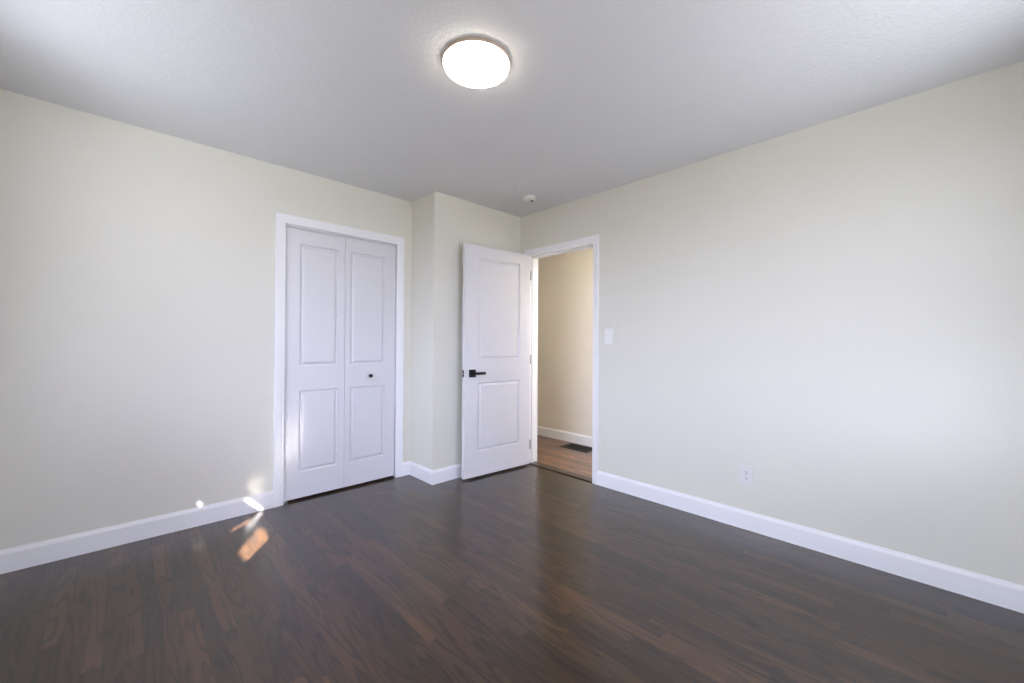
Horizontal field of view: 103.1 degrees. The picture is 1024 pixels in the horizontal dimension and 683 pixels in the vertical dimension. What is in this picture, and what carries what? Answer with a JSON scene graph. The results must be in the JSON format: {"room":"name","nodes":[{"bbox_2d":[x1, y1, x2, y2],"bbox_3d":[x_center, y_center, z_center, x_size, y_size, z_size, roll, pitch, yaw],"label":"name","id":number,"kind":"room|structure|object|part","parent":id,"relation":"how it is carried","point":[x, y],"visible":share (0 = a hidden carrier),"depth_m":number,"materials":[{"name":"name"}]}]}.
{"room":"empty bedroom","nodes":[
{"label":"empty bedroom","id":0,"kind":"room"},
{"bbox_2d":[0,89,411,549],"bbox_3d":[-1.860,-0.044,2.810,2.529,2.440,0.115,1,0,-44],"label":"wall","id":1,"kind":"structure","parent":0,"point":[137,264],"depth_m":2.38,"materials":[{"name":"beige paint"}]},
{"bbox_2d":[0,491,272,573],"bbox_3d":[-2.172,1.113,2.420,1.326,0.116,0.014,1,0,-44],"label":"baseboard","id":2,"kind":"structure","parent":1,"relation":"attached to","point":[42,552],"depth_m":2.35,"materials":[{"name":"white paint"}]},
{"bbox_2d":[273,212,404,507],"bbox_3d":[-1.363,0.132,3.275,1.011,2.098,0.132,1,0,-44],"label":"door frame","id":3,"kind":"structure","parent":1,"relation":"attached to","point":[282,220],"depth_m":2.98,"materials":[{"name":"white paint"}]},
{"bbox_3d":[-1.663,0.128,2.906,0.066,2.097,0.017,1,0,-44],"label":"casing","id":4,"kind":"part","parent":3,"relation":"part of","materials":[{"name":"white paint"}]},
{"bbox_3d":[-1.317,-0.884,3.239,1.011,0.066,0.017,1,0,-44],"label":"head casing","id":5,"kind":"part","parent":3,"relation":"part of","materials":[{"name":"white paint"}]},
{"bbox_3d":[-0.982,0.136,3.560,0.066,2.097,0.017,1,0,-44],"label":"casing","id":6,"kind":"part","parent":3,"relation":"part of","materials":[{"name":"white paint"}]},
{"bbox_2d":[284,227,395,500],"bbox_3d":[-1.339,0.166,3.250,0.872,1.998,0.068,1,0,-44],"label":"door","id":7,"kind":"structure","parent":1,"relation":"in","point":[339,390],"depth_m":3.21,"materials":[{"name":"white paint"}]},
{"bbox_2d":[403,461,409,475],"bbox_3d":[-0.937,1.127,3.605,0.077,0.116,0.014,1,0,-44],"label":"baseboard","id":8,"kind":"structure","parent":1,"relation":"attached to","point":[405,464],"depth_m":3.60,"materials":[{"name":"white paint"}]},
{"bbox_2d":[410,191,519,469],"bbox_3d":[-0.456,-0.030,3.900,1.006,2.440,0.486,1,0,-44],"label":"wall","id":9,"kind":"structure","parent":0,"point":[441,223],"depth_m":3.51,"materials":[{"name":"beige paint"}]},
{"bbox_2d":[409,461,432,484],"bbox_3d":[-0.786,1.127,3.493,0.014,0.116,0.385,1,0,-44],"label":"baseboard","id":10,"kind":"structure","parent":9,"relation":"attached to","point":[418,471],"depth_m":3.48,"materials":[{"name":"white paint"}]},
{"bbox_2d":[432,463,461,484],"bbox_3d":[-0.295,1.131,3.708,1.020,0.116,0.014,1,0,-44],"label":"baseboard","id":11,"kind":"structure","parent":9,"relation":"attached to","point":[452,472],"depth_m":3.45,"materials":[{"name":"white paint"}]},
{"bbox_2d":[0,464,1023,682],"bbox_3d":[-0.407,1.205,2.016,3.547,0.050,4.771,1,0,-44],"label":"floor","id":12,"kind":"structure","parent":0,"point":[526,573],"depth_m":1.82,"materials":[{"name":"brown wood"}]},
{"bbox_2d":[528,461,591,483],"bbox_3d":[0.452,1.212,3.727,0.129,0.043,0.760,1,0,-44],"label":"threshold","id":13,"kind":"object","parent":12,"relation":"on","point":[536,464],"visible":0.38,"depth_m":3.72,"materials":[{"name":"brown wood"}]},
{"bbox_2d":[0,0,1023,216],"bbox_3d":[-0.263,-1.306,2.755,4.738,0.100,6.035,1,0,-44],"label":"ceiling","id":14,"kind":"structure","parent":0,"point":[595,96],"depth_m":1.90,"materials":[{"name":"white paint"}]},
{"bbox_2d":[442,36,509,87],"bbox_3d":[-0.160,-1.240,1.828,0.305,0.040,0.305,1,0,-44],"label":"ceiling light","id":15,"kind":"object","parent":14,"relation":"attached to","point":[471,61],"visible":1,"depth_m":1.78,"materials":[{"name":"frosted white glass"},{"name":"bronze"}]},
{"bbox_2d":[522,195,535,201],"bbox_3d":[0.149,-1.233,3.518,0.116,0.032,0.116,1,0,-44],"label":"smoke detector","id":16,"kind":"object","parent":14,"relation":"attached to","point":[527,198],"visible":1,"depth_m":3.49,"materials":[{"name":"white plastic"}]},
{"bbox_2d":[536,435,591,477],"bbox_3d":[0.988,1.223,3.979,0.998,0.050,5.800,1,0,-44],"label":"floor","id":17,"kind":"structure","parent":0,"point":[549,452],"depth_m":4.22,"materials":[{"name":"brown wood"}]},
{"bbox_2d":[559,443,591,452],"bbox_3d":[0.750,1.197,4.575,0.220,0.006,0.380,1,0,-44],"label":"floor vent","id":18,"kind":"object","parent":17,"relation":"in","point":[581,448],"visible":0.81,"depth_m":4.58,"materials":[{"name":"brown metal"}]},
{"bbox_2d":[537,248,592,435],"bbox_3d":[1.319,-0.018,4.297,0.100,2.440,5.800,1,0,-44],"label":"wall","id":19,"kind":"structure","parent":0,"point":[565,281],"depth_m":4.92,"materials":[{"name":"paint"}]},
{"bbox_2d":[537,425,591,446],"bbox_3d":[1.272,1.142,4.251,0.014,0.116,5.600,1,0,-44],"label":"baseboard","id":20,"kind":"structure","parent":19,"relation":"attached to","point":[571,437],"depth_m":4.89,"materials":[{"name":"white paint"}]},
{"bbox_2d":[520,60,1023,585],"bbox_3d":[1.172,-0.026,3.012,0.115,2.440,4.021,1,0,-44],"label":"wall","id":21,"kind":"structure","parent":0,"point":[833,310],"depth_m":2.26,"materials":[{"name":"beige paint"}]},
{"bbox_2d":[525,234,598,484],"bbox_3d":[0.468,0.149,3.743,0.149,2.090,0.885,1,0,-44],"label":"door frame","id":22,"kind":"structure","parent":21,"relation":"attached to","point":[588,242],"depth_m":3.72,"materials":[{"name":"white paint"}]},
{"bbox_2d":[462,243,530,478],"bbox_3d":[-0.125,0.169,3.701,0.772,2.011,0.137,1,0,-39],"label":"door","id":23,"kind":"structure","parent":22,"relation":"attached to","point":[496,357],"depth_m":3.65,"materials":[{"name":"white paint"}]},
{"bbox_3d":[-0.341,0.275,3.494,0.066,0.067,0.009,1,0,-40],"label":"handle","id":24,"kind":"part","parent":23,"relation":"part of","materials":[{"name":"black metal"}]},
{"bbox_3d":[-0.287,0.275,3.508,0.122,0.023,0.045,1,0,-39],"label":"lever","id":25,"kind":"part","parent":23,"relation":"part of","materials":[{"name":"black metal"}]},
{"bbox_3d":[0.233,0.150,4.085,0.017,2.088,0.066,1,0,-44],"label":"casing","id":26,"kind":"part","parent":22,"relation":"part of","materials":[{"name":"white paint"}]},
{"bbox_3d":[0.426,-0.863,3.703,0.017,0.068,0.859,1,0,-44],"label":"head casing","id":27,"kind":"part","parent":22,"relation":"part of","materials":[{"name":"white paint"}]},
{"bbox_3d":[0.521,-0.861,3.795,0.017,0.066,0.885,1,0,-44],"label":"head casing","id":28,"kind":"part","parent":22,"relation":"part of","materials":[{"name":"white paint"}]},
{"bbox_3d":[0.700,0.148,3.407,0.017,2.089,0.053,1,0,-44],"label":"casing","id":29,"kind":"part","parent":22,"relation":"part of","materials":[{"name":"white paint"}]},
{"bbox_2d":[605,329,612,343],"bbox_3d":[0.789,-0.041,3.322,0.008,0.124,0.076,1,0,-44],"label":"light switch","id":30,"kind":"object","parent":21,"relation":"attached to","point":[608,332],"visible":1,"depth_m":3.31,"materials":[{"name":"white plastic"}]},
{"bbox_2d":[740,464,752,485],"bbox_3d":[1.490,0.851,2.582,0.008,0.124,0.077,1,0,-44],"label":"wall outlet","id":31,"kind":"object","parent":21,"relation":"attached to","point":[746,472],"visible":1,"depth_m":2.58,"materials":[{"name":"white plastic"}]},
{"bbox_2d":[597,471,1023,612],"bbox_3d":[1.572,1.134,2.488,0.014,0.116,2.481,1,0,-44],"label":"baseboard","id":32,"kind":"structure","parent":21,"relation":"attached to","point":[1002,593],"depth_m":2.23,"materials":[{"name":"white paint"}]}
]}

